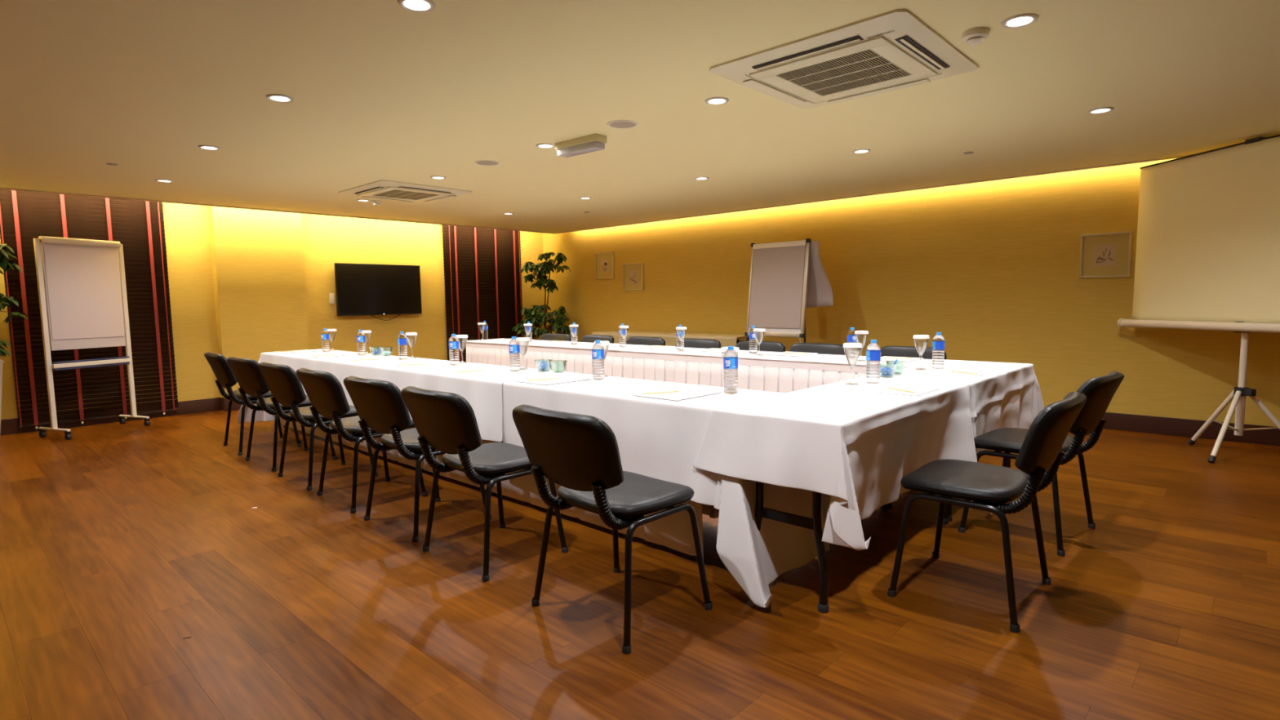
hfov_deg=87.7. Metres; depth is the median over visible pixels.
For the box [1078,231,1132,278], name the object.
framed sketch
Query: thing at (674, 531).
table skirt
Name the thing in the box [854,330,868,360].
water goblet
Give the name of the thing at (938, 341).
water bottle
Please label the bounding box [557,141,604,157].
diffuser
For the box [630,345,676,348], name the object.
notepad
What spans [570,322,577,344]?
water bottle
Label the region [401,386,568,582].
chair
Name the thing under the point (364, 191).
outlet
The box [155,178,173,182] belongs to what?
recessed light
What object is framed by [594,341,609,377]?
water goblet
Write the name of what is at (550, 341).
notepad
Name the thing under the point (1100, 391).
chair
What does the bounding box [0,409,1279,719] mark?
floor
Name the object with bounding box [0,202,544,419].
wall
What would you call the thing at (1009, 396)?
tablecloth
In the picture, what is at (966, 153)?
sprinkler cover
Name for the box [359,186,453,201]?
grille
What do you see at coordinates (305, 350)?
notepad
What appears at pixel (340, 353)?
notepad
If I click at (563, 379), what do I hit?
notepad
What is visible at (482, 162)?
ceiling speaker
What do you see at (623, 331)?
water bottle
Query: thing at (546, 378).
pencil
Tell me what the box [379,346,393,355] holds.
glass bowl
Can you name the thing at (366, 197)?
outlet
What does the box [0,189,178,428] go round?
blind
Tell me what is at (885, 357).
pencil
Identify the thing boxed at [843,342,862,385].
water goblet
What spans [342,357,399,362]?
notepad
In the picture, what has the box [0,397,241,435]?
baseboard
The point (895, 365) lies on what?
glass bowl
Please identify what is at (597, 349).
water bottle
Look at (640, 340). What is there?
chair
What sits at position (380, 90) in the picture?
ceiling
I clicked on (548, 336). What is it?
chair
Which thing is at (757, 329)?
water goblet
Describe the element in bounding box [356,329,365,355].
water bottle
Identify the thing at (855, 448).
tablecloth
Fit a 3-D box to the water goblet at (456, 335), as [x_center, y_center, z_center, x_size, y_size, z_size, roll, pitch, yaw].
[-1.348,-0.082,5.045,0.094,0.214,0.094,2,6,26]
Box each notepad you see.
[271,349,318,353]
[305,352,354,357]
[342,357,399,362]
[387,361,448,368]
[441,367,510,375]
[487,338,511,341]
[514,374,591,385]
[530,340,569,343]
[580,342,619,345]
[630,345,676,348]
[631,386,722,400]
[690,347,720,351]
[764,351,817,356]
[846,382,939,395]
[865,355,922,361]
[915,368,992,376]
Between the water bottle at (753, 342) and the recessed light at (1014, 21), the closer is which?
the recessed light at (1014, 21)
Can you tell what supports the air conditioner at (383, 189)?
attached to the ceiling
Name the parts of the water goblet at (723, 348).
paper lid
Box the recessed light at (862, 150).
[852,148,871,153]
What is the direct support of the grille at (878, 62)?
attached to the air conditioner at (893, 50)
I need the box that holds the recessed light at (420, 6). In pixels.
[397,0,435,12]
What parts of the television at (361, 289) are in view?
power cord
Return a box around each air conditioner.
[337,179,472,202]
[709,8,978,108]
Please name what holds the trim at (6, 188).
attached to the wall at (244, 283)
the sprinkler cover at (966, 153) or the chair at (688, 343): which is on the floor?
the chair at (688, 343)
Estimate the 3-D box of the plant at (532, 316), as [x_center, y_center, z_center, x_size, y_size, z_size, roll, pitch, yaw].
[-1.488,-0.694,10.556,0.902,1.976,0.934,2,6,32]
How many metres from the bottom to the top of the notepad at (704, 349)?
0.004 m
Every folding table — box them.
[593,333,747,343]
[755,481,948,613]
[887,452,1010,521]
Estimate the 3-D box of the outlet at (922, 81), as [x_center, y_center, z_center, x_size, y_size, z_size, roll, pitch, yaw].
[1.241,-1.402,3.490,0.530,0.005,0.055,4,7,43]
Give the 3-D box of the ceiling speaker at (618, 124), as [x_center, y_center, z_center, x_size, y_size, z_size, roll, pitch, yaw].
[-0.108,-1.475,4.174,0.196,0.007,0.196,4,7,43]
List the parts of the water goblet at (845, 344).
paper lid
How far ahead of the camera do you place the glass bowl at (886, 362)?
3.88 m
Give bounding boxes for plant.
[0,243,27,430]
[511,252,570,338]
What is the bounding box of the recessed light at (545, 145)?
[536,142,555,148]
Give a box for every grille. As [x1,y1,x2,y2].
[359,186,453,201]
[749,35,937,102]
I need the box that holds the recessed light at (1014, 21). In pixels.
[1000,13,1039,28]
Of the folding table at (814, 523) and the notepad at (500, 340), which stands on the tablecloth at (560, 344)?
the notepad at (500, 340)
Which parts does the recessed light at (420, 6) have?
bulb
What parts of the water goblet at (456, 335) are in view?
paper lid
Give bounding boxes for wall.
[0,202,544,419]
[542,158,1279,426]
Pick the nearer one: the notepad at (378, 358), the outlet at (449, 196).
the notepad at (378, 358)
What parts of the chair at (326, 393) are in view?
leg, backrest, leg, seat, leg, leg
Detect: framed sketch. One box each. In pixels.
[595,251,614,279]
[622,262,644,290]
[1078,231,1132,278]
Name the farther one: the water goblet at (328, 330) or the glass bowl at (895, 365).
the water goblet at (328, 330)
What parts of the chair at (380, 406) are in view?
leg, backrest, seat, leg, leg, leg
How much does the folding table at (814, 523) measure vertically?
0.752 m
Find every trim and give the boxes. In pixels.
[0,187,555,234]
[555,154,1192,233]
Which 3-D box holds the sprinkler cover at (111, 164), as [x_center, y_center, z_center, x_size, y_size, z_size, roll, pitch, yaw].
[-4.052,-1.501,5.115,0.074,0.006,0.074,4,7,43]
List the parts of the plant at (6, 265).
pot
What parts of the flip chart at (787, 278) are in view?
board frame, leg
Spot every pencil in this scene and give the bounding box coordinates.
[312,354,336,355]
[353,359,377,360]
[397,363,424,365]
[453,369,484,372]
[526,377,559,381]
[642,390,679,394]
[783,352,808,353]
[884,356,913,358]
[885,386,915,393]
[950,370,977,374]
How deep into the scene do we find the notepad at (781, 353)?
5.40 m
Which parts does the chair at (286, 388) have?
backrest, leg, leg, seat, leg, leg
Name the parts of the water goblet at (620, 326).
paper lid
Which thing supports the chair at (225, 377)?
on the floor
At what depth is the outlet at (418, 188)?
6.32 m
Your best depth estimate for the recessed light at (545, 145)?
4.73 m
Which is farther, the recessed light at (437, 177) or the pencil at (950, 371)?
the recessed light at (437, 177)
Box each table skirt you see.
[279,413,703,557]
[466,342,902,393]
[702,504,719,518]
[821,493,831,523]
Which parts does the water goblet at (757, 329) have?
paper lid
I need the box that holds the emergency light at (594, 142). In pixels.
[555,133,606,157]
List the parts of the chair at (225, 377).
backrest, leg, leg, seat, leg, leg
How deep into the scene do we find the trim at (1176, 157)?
6.81 m
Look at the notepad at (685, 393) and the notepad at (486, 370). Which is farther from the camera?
the notepad at (486, 370)
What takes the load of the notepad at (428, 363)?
on the tablecloth at (483, 392)
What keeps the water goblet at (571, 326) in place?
on the tablecloth at (560, 344)
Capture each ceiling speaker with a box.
[475,160,499,165]
[607,120,638,128]
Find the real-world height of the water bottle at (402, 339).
0.228 m
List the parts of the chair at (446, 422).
leg, backrest, seat, leg, leg, leg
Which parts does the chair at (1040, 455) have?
leg, leg, seat, leg, leg, backrest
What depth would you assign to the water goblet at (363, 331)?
6.11 m
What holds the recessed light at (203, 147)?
in the ceiling
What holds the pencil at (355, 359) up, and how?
on the notepad at (378, 358)
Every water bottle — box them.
[321,328,329,351]
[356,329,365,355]
[397,331,407,359]
[448,333,459,364]
[481,320,488,339]
[508,336,519,371]
[525,321,532,342]
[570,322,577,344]
[591,340,604,379]
[618,323,626,346]
[676,324,684,350]
[723,346,737,394]
[749,325,757,353]
[847,327,857,358]
[866,339,880,383]
[932,332,945,368]
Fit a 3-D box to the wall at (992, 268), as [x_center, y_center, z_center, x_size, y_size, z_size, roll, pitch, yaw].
[2.666,-0.856,7.403,11.650,2.759,0.100,4,7,43]
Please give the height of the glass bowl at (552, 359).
0.075 m
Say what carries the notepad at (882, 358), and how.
on the tablecloth at (822, 358)
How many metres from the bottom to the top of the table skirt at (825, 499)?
0.700 m
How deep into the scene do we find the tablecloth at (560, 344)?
7.07 m
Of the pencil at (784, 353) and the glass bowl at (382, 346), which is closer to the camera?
the pencil at (784, 353)
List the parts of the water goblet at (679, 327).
paper lid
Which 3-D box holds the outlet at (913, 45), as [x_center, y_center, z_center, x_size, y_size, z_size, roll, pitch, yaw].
[1.260,-1.359,2.959,0.050,0.003,0.520,4,7,43]
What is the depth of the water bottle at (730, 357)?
3.20 m
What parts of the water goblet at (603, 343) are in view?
paper lid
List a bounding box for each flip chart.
[33,235,150,439]
[744,238,833,343]
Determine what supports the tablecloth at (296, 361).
on the folding table
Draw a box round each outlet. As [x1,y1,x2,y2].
[354,186,382,194]
[361,195,413,202]
[398,186,450,193]
[425,195,456,202]
[742,79,805,104]
[751,35,863,70]
[827,78,930,104]
[894,35,949,69]
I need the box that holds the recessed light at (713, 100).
[705,97,728,105]
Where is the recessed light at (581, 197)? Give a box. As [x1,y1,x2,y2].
[578,196,591,199]
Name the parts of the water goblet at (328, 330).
paper lid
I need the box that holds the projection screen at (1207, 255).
[1116,134,1279,463]
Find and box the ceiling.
[0,0,1279,232]
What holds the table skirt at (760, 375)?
attached to the tablecloth at (822, 358)
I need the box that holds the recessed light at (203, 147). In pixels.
[198,145,220,150]
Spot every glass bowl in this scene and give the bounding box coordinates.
[368,346,382,355]
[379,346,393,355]
[534,359,552,371]
[548,360,567,373]
[880,362,897,377]
[885,360,906,374]
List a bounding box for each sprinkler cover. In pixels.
[106,163,118,165]
[963,151,973,154]
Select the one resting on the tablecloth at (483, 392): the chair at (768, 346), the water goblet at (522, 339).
the water goblet at (522, 339)
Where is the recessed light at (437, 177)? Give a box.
[430,175,446,179]
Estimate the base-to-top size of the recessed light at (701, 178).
0.061 m
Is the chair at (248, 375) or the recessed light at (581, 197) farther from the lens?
the recessed light at (581, 197)
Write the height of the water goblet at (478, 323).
0.214 m
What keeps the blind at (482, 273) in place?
attached to the wall at (244, 283)
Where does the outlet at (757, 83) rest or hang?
attached to the air conditioner at (893, 50)
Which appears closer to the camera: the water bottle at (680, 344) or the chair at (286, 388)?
the chair at (286, 388)
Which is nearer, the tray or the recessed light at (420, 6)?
the recessed light at (420, 6)
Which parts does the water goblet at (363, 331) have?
paper lid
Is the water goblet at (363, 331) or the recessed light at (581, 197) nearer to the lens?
the water goblet at (363, 331)
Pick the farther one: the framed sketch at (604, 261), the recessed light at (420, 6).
the framed sketch at (604, 261)
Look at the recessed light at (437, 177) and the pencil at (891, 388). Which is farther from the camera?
the recessed light at (437, 177)
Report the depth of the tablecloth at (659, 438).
2.98 m
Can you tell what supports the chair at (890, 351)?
on the floor
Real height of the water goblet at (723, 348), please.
0.214 m
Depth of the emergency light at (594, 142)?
4.51 m
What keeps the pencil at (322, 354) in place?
on the notepad at (340, 353)
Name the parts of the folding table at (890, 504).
leg, leg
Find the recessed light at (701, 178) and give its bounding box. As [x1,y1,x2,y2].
[694,176,709,180]
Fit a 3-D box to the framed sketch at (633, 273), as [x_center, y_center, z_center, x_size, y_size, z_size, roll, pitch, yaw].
[-0.103,-1.232,9.867,0.410,0.400,0.026,4,7,43]
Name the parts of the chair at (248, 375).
backrest, leg, leg, seat, leg, leg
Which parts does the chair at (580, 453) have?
leg, backrest, leg, seat, leg, leg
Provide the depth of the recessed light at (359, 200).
7.07 m
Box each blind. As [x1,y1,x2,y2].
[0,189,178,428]
[441,225,523,362]
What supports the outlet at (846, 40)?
attached to the air conditioner at (893, 50)
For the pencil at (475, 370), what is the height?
0.008 m
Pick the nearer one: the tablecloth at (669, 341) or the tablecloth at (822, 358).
the tablecloth at (822, 358)
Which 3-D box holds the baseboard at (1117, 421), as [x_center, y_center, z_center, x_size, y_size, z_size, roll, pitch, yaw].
[2.615,0.436,7.504,11.532,0.150,0.018,4,7,43]
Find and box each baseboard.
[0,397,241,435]
[1044,406,1279,445]
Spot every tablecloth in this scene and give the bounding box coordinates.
[237,349,398,425]
[331,355,580,442]
[462,338,658,359]
[502,373,829,607]
[591,330,747,347]
[618,346,932,370]
[693,376,977,550]
[880,360,1044,453]
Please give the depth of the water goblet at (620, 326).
6.35 m
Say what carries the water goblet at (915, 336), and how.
on the tablecloth at (1009, 396)
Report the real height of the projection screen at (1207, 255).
2.303 m
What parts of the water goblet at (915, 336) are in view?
paper lid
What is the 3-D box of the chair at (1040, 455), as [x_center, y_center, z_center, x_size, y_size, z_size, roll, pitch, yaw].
[1.413,0.542,2.699,0.611,0.840,0.562,4,7,42]
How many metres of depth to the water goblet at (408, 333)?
5.56 m
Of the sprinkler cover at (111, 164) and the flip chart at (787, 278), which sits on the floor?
the flip chart at (787, 278)
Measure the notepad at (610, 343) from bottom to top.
0.004 m
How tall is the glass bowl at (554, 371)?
0.075 m
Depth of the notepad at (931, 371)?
3.95 m
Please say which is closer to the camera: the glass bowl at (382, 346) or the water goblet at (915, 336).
the water goblet at (915, 336)
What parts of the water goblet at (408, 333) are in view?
paper lid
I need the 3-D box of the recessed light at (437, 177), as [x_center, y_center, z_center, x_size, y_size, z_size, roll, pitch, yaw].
[-1.770,-1.625,5.844,0.134,0.061,0.134,4,7,43]
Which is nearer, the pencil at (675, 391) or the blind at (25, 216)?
the pencil at (675, 391)
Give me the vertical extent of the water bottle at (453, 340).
0.228 m
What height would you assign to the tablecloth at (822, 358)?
0.242 m
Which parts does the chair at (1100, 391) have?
leg, leg, seat, leg, leg, backrest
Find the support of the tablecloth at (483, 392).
on the folding table
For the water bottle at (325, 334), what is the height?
0.228 m
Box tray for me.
[51,356,131,370]
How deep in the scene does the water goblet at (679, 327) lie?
5.88 m
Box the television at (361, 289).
[328,262,422,320]
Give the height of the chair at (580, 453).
0.840 m
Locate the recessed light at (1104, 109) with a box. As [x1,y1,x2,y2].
[1087,106,1114,114]
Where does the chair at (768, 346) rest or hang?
on the floor
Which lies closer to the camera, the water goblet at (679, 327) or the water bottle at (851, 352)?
the water bottle at (851, 352)
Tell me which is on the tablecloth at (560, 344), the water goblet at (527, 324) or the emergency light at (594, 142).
the water goblet at (527, 324)
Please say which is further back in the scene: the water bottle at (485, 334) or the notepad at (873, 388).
the water bottle at (485, 334)
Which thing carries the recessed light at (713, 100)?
in the ceiling
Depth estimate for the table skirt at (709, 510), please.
3.61 m
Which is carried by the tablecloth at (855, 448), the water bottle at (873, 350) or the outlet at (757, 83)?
the water bottle at (873, 350)
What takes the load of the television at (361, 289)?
attached to the wall at (244, 283)
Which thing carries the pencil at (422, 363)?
on the notepad at (428, 363)
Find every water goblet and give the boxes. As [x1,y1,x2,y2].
[326,328,336,351]
[362,330,371,354]
[405,332,417,358]
[455,334,467,363]
[477,322,485,340]
[515,337,529,369]
[524,323,532,342]
[568,324,578,345]
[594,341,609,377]
[618,325,628,348]
[675,326,686,351]
[720,346,739,359]
[753,328,764,355]
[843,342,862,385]
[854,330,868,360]
[912,334,929,369]
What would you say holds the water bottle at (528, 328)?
on the tablecloth at (560, 344)
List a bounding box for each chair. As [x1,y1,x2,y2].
[204,351,301,455]
[226,356,337,471]
[257,361,377,490]
[296,368,427,513]
[343,376,491,542]
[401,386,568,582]
[512,404,712,654]
[538,333,571,342]
[579,334,613,343]
[626,336,665,346]
[675,338,720,348]
[735,340,785,351]
[788,342,847,355]
[880,346,946,359]
[887,391,1086,632]
[958,371,1124,556]
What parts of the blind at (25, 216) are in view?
rail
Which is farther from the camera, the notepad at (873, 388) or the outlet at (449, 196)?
the outlet at (449, 196)
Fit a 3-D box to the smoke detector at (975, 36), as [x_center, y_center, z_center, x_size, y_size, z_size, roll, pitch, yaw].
[1.408,-1.352,2.800,0.104,0.050,0.104,4,7,43]
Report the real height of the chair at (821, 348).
0.840 m
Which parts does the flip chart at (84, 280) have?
post, post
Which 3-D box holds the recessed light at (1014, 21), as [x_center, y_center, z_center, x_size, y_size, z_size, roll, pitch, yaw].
[1.529,-1.390,2.683,0.134,0.061,0.134,4,7,43]
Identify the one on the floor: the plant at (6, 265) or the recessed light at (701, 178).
the plant at (6, 265)
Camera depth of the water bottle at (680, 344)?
6.04 m
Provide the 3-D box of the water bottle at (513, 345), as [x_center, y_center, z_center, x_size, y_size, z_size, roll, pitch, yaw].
[-0.832,-0.041,4.418,0.071,0.228,0.072,-3,5,-19]
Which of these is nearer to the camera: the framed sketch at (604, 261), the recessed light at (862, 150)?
the recessed light at (862, 150)
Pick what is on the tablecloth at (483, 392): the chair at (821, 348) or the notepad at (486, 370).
the notepad at (486, 370)
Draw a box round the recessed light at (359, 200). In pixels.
[356,199,369,201]
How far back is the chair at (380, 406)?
3.46 m
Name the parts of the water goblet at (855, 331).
paper lid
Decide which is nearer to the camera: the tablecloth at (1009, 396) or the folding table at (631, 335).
the tablecloth at (1009, 396)
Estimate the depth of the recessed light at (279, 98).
3.56 m
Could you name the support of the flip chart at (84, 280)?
on the floor
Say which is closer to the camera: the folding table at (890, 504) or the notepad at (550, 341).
the folding table at (890, 504)
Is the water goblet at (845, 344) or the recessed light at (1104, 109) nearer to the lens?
the water goblet at (845, 344)
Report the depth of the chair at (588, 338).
7.42 m
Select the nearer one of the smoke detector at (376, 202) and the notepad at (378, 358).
the notepad at (378, 358)
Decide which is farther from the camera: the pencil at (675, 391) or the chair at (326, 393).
the chair at (326, 393)
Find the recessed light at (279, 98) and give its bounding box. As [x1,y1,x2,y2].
[265,93,293,102]
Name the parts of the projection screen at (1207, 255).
rod, leg, leg, leg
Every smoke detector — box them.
[371,200,382,205]
[961,26,989,45]
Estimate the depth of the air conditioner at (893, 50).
3.07 m
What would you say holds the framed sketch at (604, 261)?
attached to the wall at (992, 268)
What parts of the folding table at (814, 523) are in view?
leg, leg, leg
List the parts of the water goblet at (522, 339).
paper lid, glass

